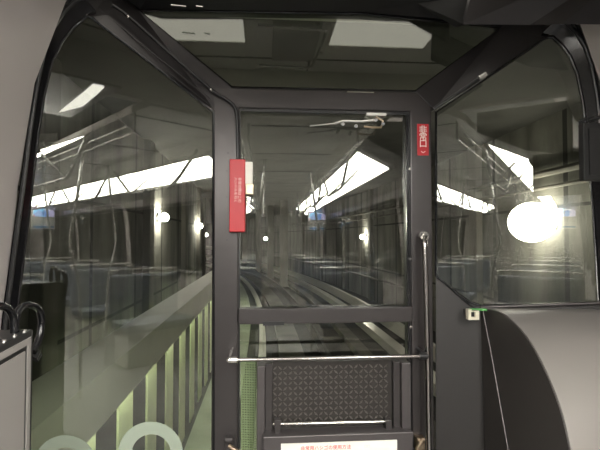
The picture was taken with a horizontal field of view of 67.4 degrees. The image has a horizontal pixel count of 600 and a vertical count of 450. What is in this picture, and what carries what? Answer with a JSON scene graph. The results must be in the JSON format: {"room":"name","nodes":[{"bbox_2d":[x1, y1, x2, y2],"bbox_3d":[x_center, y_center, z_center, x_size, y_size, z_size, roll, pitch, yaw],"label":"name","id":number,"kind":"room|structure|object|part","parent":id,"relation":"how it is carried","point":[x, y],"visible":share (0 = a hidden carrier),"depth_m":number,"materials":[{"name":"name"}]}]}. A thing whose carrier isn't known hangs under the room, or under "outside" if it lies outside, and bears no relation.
{"room":"transit interior","nodes":[
{"label":"transit interior","id":0,"kind":"room"},
{"bbox_2d":[0,0,65,329],"bbox_3d":[-0.598,0.000,-3.458,0.361,2.600,10.400,0,-2,-4],"label":"wall","id":1,"kind":"structure","parent":0,"point":[27,27],"depth_m":1.64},
{"bbox_2d":[96,263,435,449],"bbox_3d":[-6.746,3.905,33.129,14.874,0.300,89.351,0,-2,-16],"label":"floor","id":2,"kind":"structure","parent":0,"point":[106,435],"depth_m":10.91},
{"bbox_2d":[87,433,95,449],"bbox_3d":[-1.355,1.906,2.800,0.020,1.950,0.370,0,-2,-4],"label":"beam fin","id":3,"kind":"structure","parent":2,"relation":"on","point":[92,442],"depth_m":2.96,"materials":[{"name":"green metal"}]},
{"bbox_2d":[31,246,211,449],"bbox_3d":[-6.735,1.822,30.765,3.587,0.310,58.923,0,-2,-14],"label":"walkway","id":4,"kind":"structure","parent":2,"relation":"on","point":[76,397],"depth_m":2.87,"materials":[{"name":"grey concrete"}]},
{"bbox_2d":[116,391,132,449],"bbox_3d":[-1.421,1.931,3.647,0.020,1.950,0.370,0,-2,-4],"label":"beam fin","id":5,"kind":"structure","parent":2,"relation":"on","point":[125,410],"depth_m":3.61,"materials":[{"name":"green metal"}]},
{"bbox_2d":[145,363,156,449],"bbox_3d":[-1.487,1.955,4.494,0.020,1.950,0.370,0,-2,-4],"label":"beam fin","id":6,"kind":"structure","parent":2,"relation":"on","point":[151,377],"depth_m":4.47,"materials":[{"name":"green metal"}]},
{"bbox_2d":[164,345,172,449],"bbox_3d":[-1.553,1.980,5.341,0.020,1.950,0.370,0,-2,-4],"label":"beam fin","id":7,"kind":"structure","parent":2,"relation":"on","point":[169,354],"depth_m":5.27,"materials":[{"name":"green metal"}]},
{"bbox_2d":[179,330,185,442],"bbox_3d":[-1.619,2.004,6.188,0.020,1.950,0.370,0,-2,-4],"label":"beam fin","id":8,"kind":"structure","parent":2,"relation":"on","point":[182,339],"depth_m":6.15,"materials":[{"name":"green metal"}]},
{"bbox_2d":[189,319,194,422],"bbox_3d":[-1.685,2.028,7.035,0.020,1.950,0.370,0,-2,-4],"label":"beam fin","id":9,"kind":"structure","parent":2,"relation":"on","point":[192,325],"depth_m":7.00,"materials":[{"name":"green metal"}]},
{"bbox_2d":[198,311,201,401],"bbox_3d":[-1.751,2.053,7.882,0.020,1.950,0.370,0,-2,-4],"label":"beam fin","id":10,"kind":"structure","parent":2,"relation":"on","point":[200,313],"depth_m":7.76,"materials":[{"name":"green metal"}]},
{"bbox_2d":[204,304,207,385],"bbox_3d":[-1.817,2.077,8.729,0.020,1.950,0.370,0,-2,-4],"label":"beam fin","id":11,"kind":"structure","parent":2,"relation":"on","point":[206,307],"depth_m":8.67,"materials":[{"name":"metal"}]},
{"bbox_2d":[210,300,211,372],"bbox_3d":[-1.883,2.102,9.576,0.020,1.950,0.370,0,-2,-4],"label":"beam fin","id":12,"kind":"structure","parent":2,"relation":"on","point":[211,300],"depth_m":9.40,"materials":[{"name":"metal"}]},
{"bbox_2d":[184,263,250,449],"bbox_3d":[-9.145,3.820,36.407,6.294,0.060,78.915,0,-2,-17],"label":"walkway","id":13,"kind":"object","parent":2,"relation":"on","point":[199,438],"visible":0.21,"depth_m":7.07,"materials":[{"name":"concrete"}]},
{"bbox_2d":[206,262,265,449],"bbox_3d":[-8.906,3.856,38.712,5.342,0.120,74.332,1,-2,-17],"label":"rail","id":14,"kind":"object","parent":2,"relation":"on","point":[262,336],"visible":0.38,"depth_m":12.37,"materials":[{"name":"grey metal"}]},
{"bbox_2d":[242,214,246,266],"bbox_3d":[-5.133,1.501,41.702,0.440,5.000,0.600,0,-2,-4],"label":"column","id":15,"kind":"structure","parent":2,"relation":"on","point":[244,234],"depth_m":41.39,"materials":[{"name":"concrete"}]},
{"bbox_2d":[206,260,304,356],"bbox_3d":[-8.223,3.868,38.764,5.741,0.100,74.424,1,-2,-17],"label":"beam","id":16,"kind":"structure","parent":2,"relation":"on","point":[289,345],"depth_m":13.00,"materials":[{"name":"concrete"}]},
{"bbox_2d":[255,210,260,272],"bbox_3d":[-3.311,1.332,35.828,0.440,5.000,0.600,0,-2,-4],"label":"column","id":17,"kind":"structure","parent":2,"relation":"on","point":[258,212],"depth_m":35.53,"materials":[{"name":"concrete"}]},
{"bbox_2d":[206,258,331,355],"bbox_3d":[-7.470,3.769,38.826,5.244,0.300,74.310,1,-2,-17],"label":"rail","id":18,"kind":"object","parent":2,"relation":"on","point":[322,347],"visible":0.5,"depth_m":18.19,"materials":[{"name":"grey metal"}]},
{"bbox_2d":[267,206,273,278],"bbox_3d":[-2.023,1.191,30.915,0.440,5.000,0.600,0,-2,-4],"label":"column","id":19,"kind":"structure","parent":2,"relation":"on","point":[270,209],"depth_m":30.62,"materials":[{"name":"concrete"}]},
{"bbox_2d":[280,200,287,286],"bbox_3d":[-0.944,1.049,25.986,0.440,5.000,0.600,0,-2,-4],"label":"column","id":20,"kind":"structure","parent":2,"relation":"on","point":[283,203],"depth_m":25.69,"materials":[{"name":"concrete"}]},
{"bbox_2d":[206,256,435,396],"bbox_3d":[-5.720,3.813,38.961,5.449,0.220,74.357,1,-2,-17],"label":"rail","id":21,"kind":"object","parent":2,"relation":"on","point":[383,339],"visible":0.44,"depth_m":12.97,"materials":[{"name":"grey metal"}]},
{"bbox_2d":[206,255,435,362],"bbox_3d":[-4.982,3.750,39.020,5.293,0.350,74.321,1,-2,-17],"label":"rail","id":22,"kind":"object","parent":2,"relation":"on","point":[398,328],"visible":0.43,"depth_m":20.22,"materials":[{"name":"grey metal"}]},
{"bbox_2d":[211,258,435,449],"bbox_3d":[-6.558,3.841,38.895,5.468,0.160,74.362,1,-2,-17],"label":"beam","id":23,"kind":"structure","parent":2,"relation":"on","point":[357,347],"depth_m":12.85,"materials":[{"name":"concrete"}]},
{"bbox_2d":[321,336,344,342],"bbox_3d":[0.853,3.079,12.089,0.670,0.140,0.140,0,-2,-4],"label":"tie","id":24,"kind":"object","parent":2,"relation":"on","point":[329,339],"visible":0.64,"depth_m":12.03,"materials":[{"name":"concrete"}]},
{"bbox_2d":[13,72,596,365],"bbox_3d":[-6.746,1.257,33.205,14.874,5.000,89.351,0,-2,-16],"label":"wall","id":25,"kind":"structure","parent":0,"point":[560,267],"depth_m":8.88,"materials":[{"name":"concrete"}]},
{"bbox_2d":[29,58,61,380],"bbox_3d":[-3.047,0.455,5.369,0.160,5.000,0.400,0,-2,-4],"label":"pilaster","id":26,"kind":"object","parent":25,"relation":"attached to","point":[44,219],"visible":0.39,"depth_m":5.27,"materials":[{"name":"concrete"}]},
{"bbox_2d":[142,139,154,312],"bbox_3d":[-3.419,0.593,10.152,0.160,5.000,0.400,0,-2,-4],"label":"pilaster","id":27,"kind":"object","parent":25,"relation":"attached to","point":[149,145],"visible":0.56,"depth_m":10.00,"materials":[{"name":"concrete"}]},
{"bbox_2d":[157,213,168,221],"bbox_3d":[-3.451,-0.193,11.377,0.263,0.224,0.280,0,-2,-4],"label":"wall lamp","id":28,"kind":"object","parent":25,"relation":"attached to","point":[164,217],"visible":1,"depth_m":11.29,"materials":[{"name":"white glass"}]},
{"bbox_2d":[181,171,187,288],"bbox_3d":[-3.834,0.730,14.933,0.160,5.000,0.400,0,-2,-4],"label":"pilaster","id":29,"kind":"object","parent":25,"relation":"attached to","point":[184,193],"visible":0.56,"depth_m":14.77,"materials":[{"name":"concrete"}]},
{"bbox_2d":[171,4,202,7],"bbox_3d":[-0.493,-0.956,1.966,0.138,0.010,0.006,0,-2,-4],"label":"trim","id":30,"kind":"structure","parent":25,"relation":"attached to","point":[171,4],"depth_m":1.96,"materials":[{"name":"metal"}]},
{"bbox_2d":[196,187,201,279],"bbox_3d":[-4.432,0.868,19.699,0.160,5.000,0.400,0,-2,-4],"label":"pilaster","id":31,"kind":"object","parent":25,"relation":"attached to","point":[199,190],"visible":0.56,"depth_m":19.52,"materials":[{"name":"concrete"}]},
{"bbox_2d":[196,223,202,228],"bbox_3d":[-4.314,0.037,19.331,0.263,0.224,0.280,0,-2,-4],"label":"wall lamp","id":32,"kind":"object","parent":25,"relation":"attached to","point":[199,225],"visible":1,"depth_m":19.25,"materials":[{"name":"white glass"}]},
{"bbox_2d":[202,197,205,275],"bbox_3d":[-5.222,1.004,24.450,0.160,5.000,0.400,0,-2,-4],"label":"pilaster","id":33,"kind":"object","parent":25,"relation":"attached to","point":[203,198],"visible":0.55,"depth_m":24.28,"materials":[{"name":"concrete"}]},
{"bbox_2d":[302,209,303,274],"bbox_3d":[0.235,1.294,34.499,0.160,5.000,0.400,0,-2,-4],"label":"pilaster","id":34,"kind":"object","parent":25,"relation":"attached to","point":[302,209],"visible":0.78,"depth_m":34.30,"materials":[{"name":"concrete"}]},
{"bbox_2d":[127,0,503,31],"bbox_3d":[0.103,-1.149,2.113,2.402,0.356,0.170,0,-2,-4],"label":"ceiling","id":35,"kind":"structure","parent":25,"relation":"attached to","point":[397,8],"depth_m":2.11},
{"bbox_2d":[320,205,322,280],"bbox_3d":[1.411,1.158,29.778,0.160,5.000,0.400,0,-2,-4],"label":"pilaster","id":36,"kind":"object","parent":25,"relation":"attached to","point":[321,206],"visible":0.98,"depth_m":29.58,"materials":[{"name":"concrete"}]},
{"bbox_2d":[341,198,344,288],"bbox_3d":[2.395,1.022,25.042,0.160,5.000,0.400,0,-2,-4],"label":"pilaster","id":37,"kind":"object","parent":25,"relation":"attached to","point":[342,199],"visible":1,"depth_m":24.86,"materials":[{"name":"concrete"}]},
{"bbox_2d":[368,189,373,300],"bbox_3d":[3.185,0.885,20.291,0.160,5.000,0.400,0,-2,-4],"label":"pilaster","id":38,"kind":"object","parent":25,"relation":"attached to","point":[370,191],"visible":1,"depth_m":20.13,"materials":[{"name":"concrete"}]},
{"bbox_2d":[206,162,578,230],"bbox_3d":[-2.977,-0.184,33.542,6.756,0.120,87.732,0,-2,-16],"label":"pipe","id":39,"kind":"object","parent":25,"relation":"attached to","point":[574,166],"visible":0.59,"depth_m":9.77,"materials":[{"name":"metal"}]},
{"bbox_2d":[417,0,466,26],"bbox_3d":[0.660,-1.056,2.079,0.298,0.250,0.120,0,-2,-4],"label":"trim","id":40,"kind":"structure","parent":25,"relation":"attached to","point":[450,11],"depth_m":2.09,"materials":[{"name":"black plastic"}]},
{"bbox_2d":[468,145,482,304],"bbox_3d":[4.198,0.610,10.745,0.160,5.000,0.400,0,-2,-4],"label":"pilaster","id":41,"kind":"object","parent":25,"relation":"attached to","point":[474,152],"visible":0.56,"depth_m":10.61,"materials":[{"name":"concrete"}]},
{"bbox_2d":[247,180,588,230],"bbox_3d":[-2.957,0.066,33.536,6.706,0.070,87.720,0,-2,-16],"label":"pipe","id":42,"kind":"object","parent":41,"relation":"attached to","point":[573,182],"visible":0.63,"depth_m":9.54,"materials":[{"name":"metal"}]},
{"bbox_2d":[463,0,599,24],"bbox_3d":[1.033,-0.969,1.845,0.692,0.386,0.098,-1,-2,25],"label":"trim","id":43,"kind":"structure","parent":25,"relation":"attached to","point":[499,12],"depth_m":1.88,"materials":[{"name":"black plastic"}]},
{"bbox_2d":[508,202,556,241],"bbox_3d":[4.119,-0.049,8.008,0.760,0.712,0.855,0,-2,-4],"label":"wall lamp","id":44,"kind":"object","parent":25,"relation":"attached to","point":[531,221],"visible":1,"depth_m":7.73,"materials":[{"name":"white glass"}]},
{"bbox_2d":[222,17,412,24],"bbox_3d":[0.143,-1.104,1.799,2.200,0.050,1.100,0,-2,-4],"label":"ceiling","id":45,"kind":"structure","parent":0,"point":[302,19],"depth_m":2.34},
{"bbox_2d":[56,16,580,223],"bbox_3d":[-6.746,-1.392,33.282,14.874,0.300,89.351,0,-2,-16],"label":"roof","id":46,"kind":"structure","parent":0,"point":[294,161],"depth_m":6.63,"materials":[{"name":"metal"}]},
{"bbox_2d":[211,88,433,449],"bbox_3d":[0.113,0.410,2.126,1.043,2.104,0.057,0,-2,-4],"label":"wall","id":47,"kind":"structure","parent":0,"point":[226,252],"depth_m":2.12,"materials":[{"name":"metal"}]},
{"bbox_2d":[1,0,214,449],"bbox_3d":[-0.791,0.286,1.878,0.900,2.458,0.080,1,-2,-24],"label":"window","id":48,"kind":"structure","parent":47,"relation":"in","point":[74,12],"depth_m":1.80,"materials":[{"name":"black rubber"}]},
{"bbox_2d":[98,8,213,108],"bbox_3d":[-0.647,-0.732,2.002,0.525,0.408,0.025,0,-2,-14],"label":"trim","id":49,"kind":"structure","parent":47,"relation":"attached to","point":[98,8],"depth_m":2.02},
{"bbox_2d":[87,0,231,109],"bbox_3d":[-0.665,-0.818,2.081,0.689,0.561,0.208,1,-2,-22],"label":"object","id":50,"kind":"structure","parent":47,"relation":"attached to","point":[208,76],"depth_m":2.05,"materials":[{"name":"black metal"}]},
{"bbox_2d":[111,4,238,158],"bbox_3d":[-0.550,-0.629,2.016,0.557,0.659,0.032,0,-2,-14],"label":"conduit","id":51,"kind":"object","parent":47,"relation":"attached to","point":[117,8],"visible":1,"depth_m":2.03,"materials":[{"name":"metal"}]},
{"bbox_2d":[224,434,238,449],"bbox_3d":[-0.298,0.985,2.021,0.080,0.070,0.070,0,-2,-4],"label":"latch","id":52,"kind":"object","parent":47,"relation":"attached to","point":[229,439],"depth_m":2.01,"materials":[{"name":"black metal"}]},
{"bbox_3d":[-0.289,0.997,1.998,0.065,0.046,0.022,0,-2,6],"label":"lever","id":53,"kind":"part","parent":52,"relation":"part of","materials":[{"name":"gold metal"}]},
{"bbox_2d":[226,152,253,240],"bbox_3d":[-0.277,-0.134,2.066,0.128,0.412,0.056,0,-2,-4],"label":"notice sign","id":54,"kind":"object","parent":47,"relation":"attached to","point":[241,184],"visible":1,"depth_m":2.04,"materials":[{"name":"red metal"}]},
{"bbox_2d":[140,10,500,91],"bbox_3d":[0.123,-0.828,2.141,1.732,0.377,0.012,0,-2,-4],"label":"window","id":55,"kind":"structure","parent":47,"relation":"in","point":[141,11],"depth_m":2.13,"materials":[{"name":"black rubber"}]},
{"bbox_2d":[238,108,411,449],"bbox_3d":[0.122,0.447,2.112,0.817,1.988,0.068,0,-2,-4],"label":"door","id":56,"kind":"structure","parent":47,"relation":"in","point":[267,316],"depth_m":2.11,"materials":[{"name":"grey metal"}]},
{"bbox_2d":[241,362,256,449],"bbox_3d":[-0.234,0.847,2.050,0.070,0.446,0.002,0,-2,-4],"label":"safety net","id":57,"kind":"object","parent":56,"relation":"hanging from","point":[244,363],"visible":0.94,"depth_m":2.05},
{"bbox_2d":[310,113,385,128],"bbox_3d":[0.223,-0.486,2.109,0.358,0.073,0.060,0,-2,-4],"label":"stay","id":58,"kind":"object","parent":56,"relation":"attached to","point":[372,117],"visible":1,"depth_m":2.10,"materials":[{"name":"white metal"}]},
{"bbox_3d":[0.201,-0.475,2.091,0.311,0.043,0.011,0,-2,-4],"label":"arm","id":59,"kind":"part","parent":58,"relation":"part of","materials":[{"name":"white metal"}]},
{"bbox_3d":[0.345,-0.480,2.103,0.095,0.059,0.010,0,-2,-4],"label":"link arm","id":60,"kind":"part","parent":58,"relation":"part of","materials":[{"name":"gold metal"}]},
{"bbox_2d":[227,347,428,363],"bbox_3d":[0.126,0.584,2.028,0.894,0.031,0.147,0,-2,-4],"label":"bar","id":61,"kind":"object","parent":47,"relation":"attached to","point":[422,355],"visible":1,"depth_m":1.97,"materials":[{"name":"metal"}]},
{"bbox_2d":[414,435,424,449],"bbox_3d":[0.548,1.014,2.086,0.063,0.070,0.069,0,-2,-4],"label":"latch","id":62,"kind":"object","parent":47,"relation":"attached to","point":[419,440],"depth_m":2.08,"materials":[{"name":"gold metal"}]},
{"bbox_2d":[417,124,428,155],"bbox_3d":[0.591,-0.410,2.162,0.055,0.151,0.007,0,-2,-4],"label":"exit sign","id":63,"kind":"object","parent":47,"relation":"attached to","point":[422,129],"visible":1,"depth_m":2.16,"materials":[{"name":"red plastic"}]},
{"bbox_2d":[437,277,478,307],"bbox_3d":[0.744,0.320,2.117,0.195,0.153,0.010,0,-2,14],"label":"trim","id":64,"kind":"structure","parent":47,"relation":"attached to","point":[438,278],"depth_m":2.11,"materials":[{"name":"black rubber"}]},
{"bbox_2d":[433,72,487,110],"bbox_3d":[0.738,-0.617,2.077,0.241,0.166,0.033,0,-2,10],"label":"bar","id":65,"kind":"object","parent":47,"relation":"attached to","point":[482,76],"visible":1,"depth_m":2.07,"materials":[{"name":"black metal"}]},
{"bbox_2d":[416,24,550,111],"bbox_3d":[0.891,-0.853,2.135,0.662,0.591,0.232,0,-2,-4],"label":"trim","id":66,"kind":"structure","parent":47,"relation":"attached to","point":[506,43],"depth_m":2.17,"materials":[{"name":"black metal"}]},
{"bbox_2d":[418,24,599,449],"bbox_3d":[0.962,0.206,2.033,0.830,2.267,0.131,0,-2,14],"label":"window","id":67,"kind":"structure","parent":47,"relation":"in","point":[568,37],"depth_m":2.02,"materials":[{"name":"black rubber"}]},
{"bbox_3d":[0.583,0.685,2.083,0.046,1.312,0.068,0,-2,-4],"label":"grab rail","id":68,"kind":"part","parent":67,"relation":"part of","materials":[{"name":"silver metal"}]},
{"bbox_2d":[436,277,599,449],"bbox_3d":[1.028,1.224,2.047,0.804,1.967,0.040,0,-2,14],"label":"wall panel","id":69,"kind":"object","parent":47,"relation":"attached to","point":[459,367],"depth_m":2.11,"materials":[{"name":"black metal"}]},
{"bbox_2d":[580,24,599,79],"bbox_3d":[1.684,0.005,-3.281,0.361,2.600,10.400,0,-2,-4],"label":"wall","id":70,"kind":"structure","parent":0,"point":[591,32],"depth_m":1.90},
{"bbox_2d":[576,24,599,83],"bbox_3d":[1.300,0.157,1.963,0.402,2.600,0.140,0,-2,-4],"label":"trim","id":71,"kind":"structure","parent":70,"relation":"attached to","point":[578,25],"depth_m":1.96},
{"bbox_2d":[577,115,599,180],"bbox_3d":[1.195,-0.308,1.765,0.260,0.283,0.122,0,-2,-4],"label":"monitor","id":72,"kind":"object","parent":70,"relation":"attached to","point":[588,133],"visible":1,"depth_m":1.70,"materials":[{"name":"black plastic"}]},
{"bbox_3d":[0.531,1.347,-3.249,2.500,0.080,10.720,0,-2,-4],"label":"floor","id":73,"kind":"structure","parent":0,"visible":0},
{"bbox_2d":[0,301,44,449],"bbox_3d":[-0.792,0.803,0.900,0.243,1.247,0.724,0,-2,-4],"label":"cabinet","id":74,"kind":"object","parent":73,"relation":"on","point":[18,350],"visible":1,"depth_m":1.10,"materials":[{"name":"grey metal"}]},
{"bbox_3d":[-0.716,0.243,1.077,0.019,0.118,0.142,0,-2,-4],"label":"loop handle","id":75,"kind":"part","parent":74,"relation":"part of","materials":[{"name":"black rubber"}]},
{"bbox_3d":[-0.669,0.845,0.851,0.004,1.073,0.521,0,-2,-4],"label":"panel","id":76,"kind":"part","parent":74,"relation":"part of","materials":[{"name":"grey metal"}]},
{"bbox_3d":[-0.726,0.279,1.206,0.019,0.150,0.154,0,-2,-4],"label":"loop handle","id":77,"kind":"part","parent":74,"relation":"part of","materials":[{"name":"black rubber"}]},
{"bbox_2d":[257,359,412,449],"bbox_3d":[0.153,0.997,2.011,0.691,0.764,0.138,0,-2,-4],"label":"ladder","id":78,"kind":"object","parent":73,"relation":"on","point":[358,404],"visible":1,"depth_m":2.02,"materials":[{"name":"metal"}]},
{"bbox_3d":[-0.175,0.990,2.010,0.036,0.736,0.090,0,-2,-4],"label":"rail","id":79,"kind":"part","parent":78,"relation":"part of","materials":[{"name":"metal"}]},
{"bbox_3d":[-0.141,0.989,2.023,0.034,0.740,0.070,0,-2,-4],"label":"rail","id":80,"kind":"part","parent":78,"relation":"part of","materials":[{"name":"grey metal"}]},
{"bbox_3d":[0.143,0.884,2.013,0.528,0.022,0.016,0,-2,-4],"label":"hinge rod","id":81,"kind":"part","parent":78,"relation":"part of","materials":[{"name":"metal"}]},
{"bbox_3d":[0.148,0.772,2.042,0.545,0.312,0.012,0,-2,-4],"label":"tread plate","id":82,"kind":"part","parent":78,"relation":"part of","materials":[{"name":"grey metal"}]},
{"bbox_3d":[0.437,0.992,2.067,0.033,0.736,0.070,0,-2,-4],"label":"rail","id":83,"kind":"part","parent":78,"relation":"part of","materials":[{"name":"grey metal"}]},
{"bbox_3d":[0.475,0.992,2.060,0.042,0.736,0.090,0,-2,-4],"label":"rail","id":84,"kind":"part","parent":78,"relation":"part of","materials":[{"name":"grey metal"}]},
{"bbox_2d":[481,301,599,449],"bbox_3d":[1.168,0.890,1.773,0.624,1.147,0.674,0,-2,-4],"label":"console","id":85,"kind":"object","parent":73,"relation":"on","point":[541,366],"visible":0.92,"depth_m":1.73},
{"bbox_2d":[464,308,486,319],"bbox_3d":[0.791,0.401,2.042,0.086,0.048,0.070,0,-2,-4],"label":"switch","id":86,"kind":"object","parent":85,"relation":"attached to","point":[470,313],"visible":1,"depth_m":2.01,"materials":[{"name":"beige plastic"}]},
{"bbox_3d":[-8.541,1.967,57.879,0.160,5.000,0.400,0,-2,-4],"label":"pilaster","id":87,"kind":"object","parent":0,"visible":0},
{"bbox_2d":[206,249,435,300],"bbox_3d":[-3.077,2.714,33.451,6.736,0.100,87.727,0,-2,-16],"label":"pipe","id":88,"kind":"object","parent":87,"relation":"attached to","point":[366,276],"visible":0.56,"depth_m":22.18,"materials":[{"name":"metal"}]}
]}

